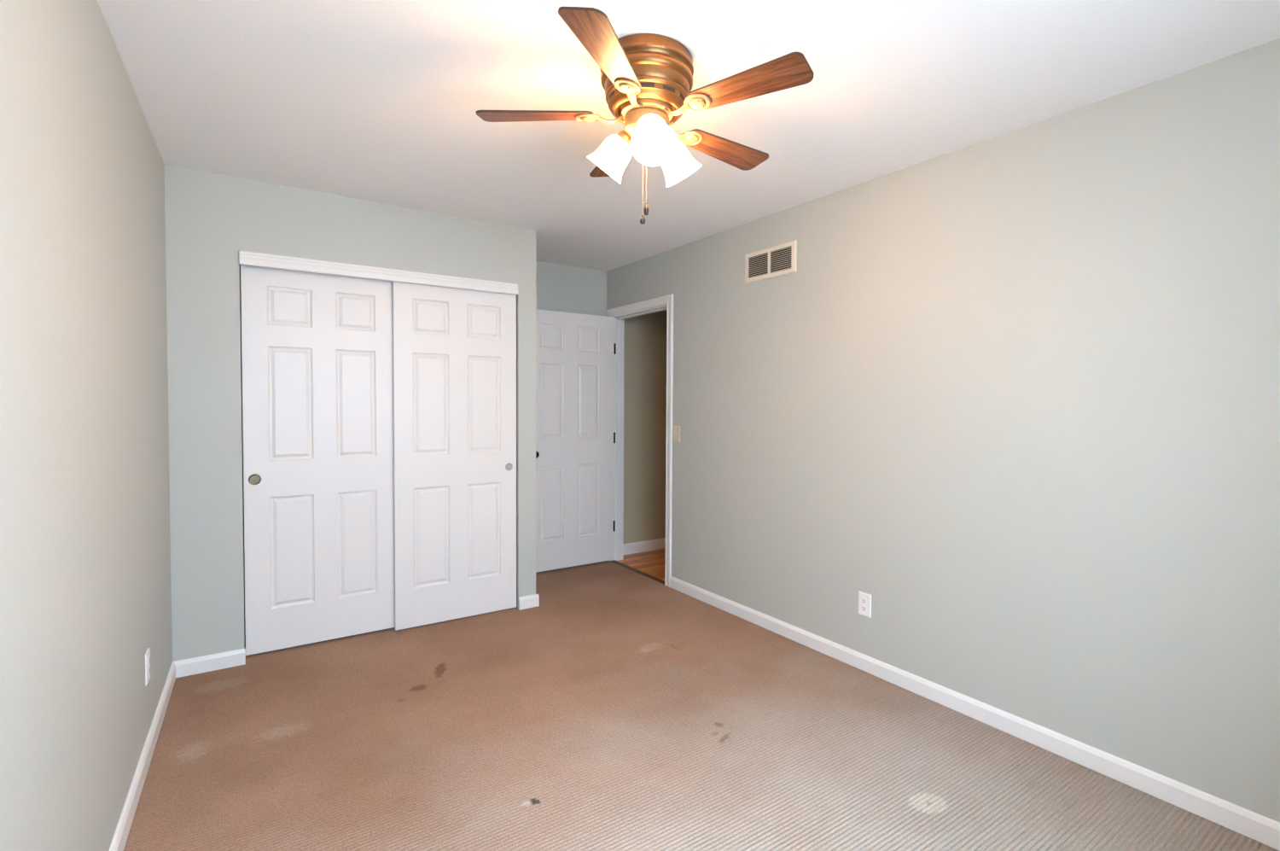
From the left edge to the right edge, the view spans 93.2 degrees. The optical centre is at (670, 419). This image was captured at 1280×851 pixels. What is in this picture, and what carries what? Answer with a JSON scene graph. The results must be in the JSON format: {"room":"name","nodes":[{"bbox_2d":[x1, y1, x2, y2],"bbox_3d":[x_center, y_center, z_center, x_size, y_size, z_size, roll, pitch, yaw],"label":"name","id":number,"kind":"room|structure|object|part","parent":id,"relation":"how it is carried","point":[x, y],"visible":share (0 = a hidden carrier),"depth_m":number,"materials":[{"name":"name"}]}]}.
{"room":"empty bedroom","nodes":[
{"label":"empty bedroom","id":0,"kind":"room"},
{"bbox_2d":[0,0,172,850],"bbox_3d":[-1.585,0.086,1.603,0.100,2.490,4.898,-1,2,-34],"label":"wall","id":1,"kind":"structure","parent":0,"point":[85,584],"depth_m":1.43,"materials":[{"name":"grey paint"}]},
{"bbox_2d":[108,661,175,850],"bbox_3d":[-1.307,1.253,1.316,0.014,0.078,3.847,-1,2,-34],"label":"baseboard","id":2,"kind":"structure","parent":1,"relation":"attached to","point":[119,838],"depth_m":2.09,"materials":[{"name":"white wood"}]},
{"bbox_2d":[145,647,150,685],"bbox_3d":[-1.960,0.926,2.267,0.008,0.116,0.073,-1,2,-34],"label":"electrical outlet","id":3,"kind":"object","parent":1,"relation":"attached to","point":[148,652],"visible":1,"depth_m":2.25,"materials":[{"name":"white plastic"}]},
{"bbox_2d":[163,163,535,661],"bbox_3d":[-1.865,0.026,3.721,1.865,2.490,0.800,-1,2,-35],"label":"wall","id":4,"kind":"structure","parent":0,"point":[210,217],"depth_m":3.01,"materials":[{"name":"grey paint"}]},
{"bbox_2d":[173,647,245,677],"bbox_3d":[-2.271,1.200,2.980,0.287,0.078,0.014,-1,2,-35],"label":"baseboard","id":5,"kind":"structure","parent":4,"relation":"attached to","point":[237,657],"depth_m":2.98,"materials":[{"name":"white wood"}]},
{"bbox_2d":[240,264,394,655],"bbox_3d":[-1.900,0.202,3.313,0.722,2.029,0.037,-1,2,-35],"label":"door","id":6,"kind":"structure","parent":4,"relation":"in","point":[317,348],"depth_m":3.28,"materials":[{"name":"white wood"}]},
{"bbox_3d":[-2.148,0.310,3.123,0.056,0.056,0.003,-1,2,-35],"label":"finger pull","id":7,"kind":"part","parent":6,"relation":"part of","materials":[{"name":"gold metal"}]},
{"bbox_2d":[238,250,518,295],"bbox_3d":[-1.553,-0.815,3.412,1.435,0.070,0.019,-1,2,-35],"label":"trim","id":8,"kind":"structure","parent":4,"relation":"attached to","point":[246,258],"depth_m":3.33,"materials":[{"name":"white wood"}]},
{"bbox_2d":[392,281,516,630],"bbox_3d":[-1.294,0.198,3.683,0.722,2.035,0.037,-1,2,-35],"label":"door","id":9,"kind":"structure","parent":4,"relation":"in","point":[454,350],"depth_m":3.65,"materials":[{"name":"white wood"}]},
{"bbox_3d":[-1.029,0.301,3.851,0.049,0.049,0.003,-1,2,-35],"label":"finger pull","id":10,"kind":"part","parent":9,"relation":"part of","materials":[{"name":"silver metal"}]},
{"bbox_2d":[518,593,539,610],"bbox_3d":[-1.147,1.172,4.251,0.132,0.078,0.814,-1,2,-35],"label":"baseboard","id":11,"kind":"structure","parent":4,"relation":"attached to","point":[526,602],"depth_m":3.92,"materials":[{"name":"white wood"}]},
{"bbox_2d":[239,261,666,616],"bbox_3d":[-1.066,0.000,4.850,5.000,2.490,0.138,-1,2,-35],"label":"wall","id":12,"kind":"structure","parent":0,"point":[645,335],"depth_m":5.35,"materials":[{"name":"beige paint"}]},
{"bbox_2d":[623,537,665,554],"bbox_3d":[0.222,1.131,5.739,1.694,0.095,0.014,-1,2,-35],"label":"baseboard","id":13,"kind":"structure","parent":12,"relation":"attached to","point":[653,544],"depth_m":5.42,"materials":[{"name":"white wood"}]},
{"bbox_2d":[97,0,1279,271],"bbox_3d":[0.227,-1.223,2.886,5.100,0.080,5.097,-1,2,-35],"label":"ceiling","id":14,"kind":"structure","parent":0,"point":[377,101],"depth_m":2.11,"materials":[{"name":"white paint"}]},
{"bbox_2d":[475,5,814,224],"bbox_3d":[-0.046,-0.895,1.987,1.011,0.530,1.063,-1,2,-35],"label":"ceiling fan","id":15,"kind":"object","parent":14,"relation":"hanging from","point":[647,78],"visible":1,"depth_m":1.84,"materials":[{"name":"brown wood"}]},
{"bbox_3d":[-0.435,-0.987,1.965,0.375,0.006,0.124,0,13,2],"label":"blade","id":16,"kind":"part","parent":15,"relation":"part of","materials":[{"name":"brown wood"}]},
{"bbox_3d":[-0.169,-0.976,1.607,0.124,0.006,0.375,12,5,14],"label":"blade","id":17,"kind":"part","parent":15,"relation":"part of","materials":[{"name":"brown wood"}]},
{"bbox_3d":[-0.187,-0.873,1.998,0.137,0.115,0.137,42,14,14],"label":"lamp shade","id":18,"kind":"part","parent":15,"relation":"part of","materials":[{"name":"white glass"}]},
{"bbox_3d":[-0.207,-0.987,2.289,0.124,0.006,0.375,-12,6,-21],"label":"blade","id":19,"kind":"part","parent":15,"relation":"part of","materials":[{"name":"brown wood"}]},
{"bbox_3d":[-0.131,-0.943,1.976,0.058,0.090,0.058,42,14,14],"label":"lamp arm","id":20,"kind":"part","parent":15,"relation":"part of","materials":[{"name":"gold metal"}]},
{"bbox_3d":[-0.089,-0.769,1.940,0.003,0.225,0.003,-1,2,-35],"label":"pull chain","id":21,"kind":"part","parent":15,"relation":"part of","materials":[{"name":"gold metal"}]},
{"bbox_3d":[-0.077,-0.789,1.941,0.003,0.185,0.003,-1,2,-35],"label":"pull chain","id":22,"kind":"part","parent":15,"relation":"part of","materials":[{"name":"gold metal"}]},
{"bbox_3d":[-0.066,-0.940,1.898,0.058,0.090,0.058,0,-38,-10],"label":"lamp arm","id":23,"kind":"part","parent":15,"relation":"part of","materials":[{"name":"metal"}]},
{"bbox_3d":[-0.057,-0.876,1.848,0.054,0.078,0.054,0,-38,-10],"label":"light bulb","id":24,"kind":"part","parent":15,"relation":"part of","materials":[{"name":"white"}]},
{"bbox_3d":[-0.056,-0.868,1.841,0.137,0.115,0.137,0,-38,-10],"label":"lamp shade","id":25,"kind":"part","parent":15,"relation":"part of","materials":[{"name":"white glass"}]},
{"bbox_3d":[0.017,-0.872,2.030,0.137,0.115,0.137,2,43,52],"label":"lamp shade","id":26,"kind":"part","parent":15,"relation":"part of","materials":[{"name":"white glass"}]},
{"bbox_3d":[0.198,-0.975,2.188,0.375,0.006,0.124,-1,-9,-40],"label":"blade","id":27,"kind":"part","parent":15,"relation":"part of","materials":[{"name":"brown wood"}]},
{"bbox_3d":[0.223,-0.971,1.755,0.375,0.006,0.124,1,-9,34],"label":"blade","id":28,"kind":"part","parent":15,"relation":"part of","materials":[{"name":"brown wood"}]},
{"bbox_2d":[123,548,1279,850],"bbox_3d":[0.312,1.271,2.989,4.695,0.030,4.735,-1,2,-35],"label":"floor","id":29,"kind":"structure","parent":0,"point":[625,709],"depth_m":2.30,"materials":[{"name":"carpet"}]},
{"bbox_2d":[610,559,664,583],"bbox_3d":[-0.253,1.211,4.777,0.038,0.024,0.794,-1,2,-36],"label":"threshold","id":30,"kind":"object","parent":29,"relation":"on","point":[613,561],"visible":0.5,"depth_m":4.75,"materials":[{"name":"brown wood"}]},
{"bbox_2d":[606,38,1279,846],"bbox_3d":[0.860,0.056,3.278,0.115,2.490,4.849,-1,2,-36],"label":"wall","id":31,"kind":"structure","parent":0,"point":[1015,393],"depth_m":2.38,"materials":[{"name":"grey paint"}]},
{"bbox_2d":[535,308,616,572],"bbox_3d":[-0.771,0.167,4.806,0.814,2.023,0.108,-1,2,-35],"label":"door","id":32,"kind":"structure","parent":31,"relation":"in","point":[575,436],"depth_m":4.82,"materials":[{"name":"white paint"},{"name":"black bronze"}]},
{"bbox_2d":[606,294,673,587],"bbox_3d":[-0.218,0.156,4.767,0.144,2.134,0.935,-1,2,-35],"label":"door frame","id":33,"kind":"structure","parent":31,"relation":"attached to","point":[663,303],"depth_m":4.98,"materials":[{"name":"white wood"}]},
{"bbox_2d":[673,425,680,442],"bbox_3d":[0.041,0.102,4.307,0.017,0.117,0.074,-1,2,-36],"label":"light switch","id":34,"kind":"object","parent":31,"relation":"attached to","point":[676,428],"visible":1,"depth_m":4.30,"materials":[{"name":"beige plastic"}]},
{"bbox_2d":[744,239,797,284],"bbox_3d":[0.579,-0.919,3.543,0.012,0.178,0.418,-1,2,-36],"label":"air vent","id":35,"kind":"object","parent":31,"relation":"in","point":[781,259],"visible":1,"depth_m":3.53,"materials":[{"name":"beige metal"}]},
{"bbox_2d":[858,591,871,617],"bbox_3d":[0.973,0.928,3.031,0.008,0.116,0.073,-1,2,-36],"label":"electrical outlet","id":36,"kind":"object","parent":31,"relation":"attached to","point":[864,599],"visible":1,"depth_m":3.03,"materials":[{"name":"white plastic"}]},
{"bbox_2d":[861,597,866,604],"bbox_3d":[0.971,0.908,3.029,0.002,0.027,0.034,-1,2,-36],"label":"receptacle","id":37,"kind":"object","parent":36,"relation":"attached to","point":[864,600],"depth_m":3.03,"materials":[{"name":"white plastic"}]},
{"bbox_2d":[861,605,866,611],"bbox_3d":[0.971,0.947,3.030,0.002,0.027,0.034,-1,2,-36],"label":"receptacle","id":38,"kind":"object","parent":36,"relation":"attached to","point":[864,608],"depth_m":3.03,"materials":[{"name":"white plastic"}]},
{"bbox_2d":[669,576,1279,850],"bbox_3d":[1.079,1.225,2.885,0.014,0.078,3.691,-1,2,-36],"label":"baseboard","id":39,"kind":"structure","parent":31,"relation":"attached to","point":[1264,829],"depth_m":2.37,"materials":[{"name":"white wood"}]}
]}

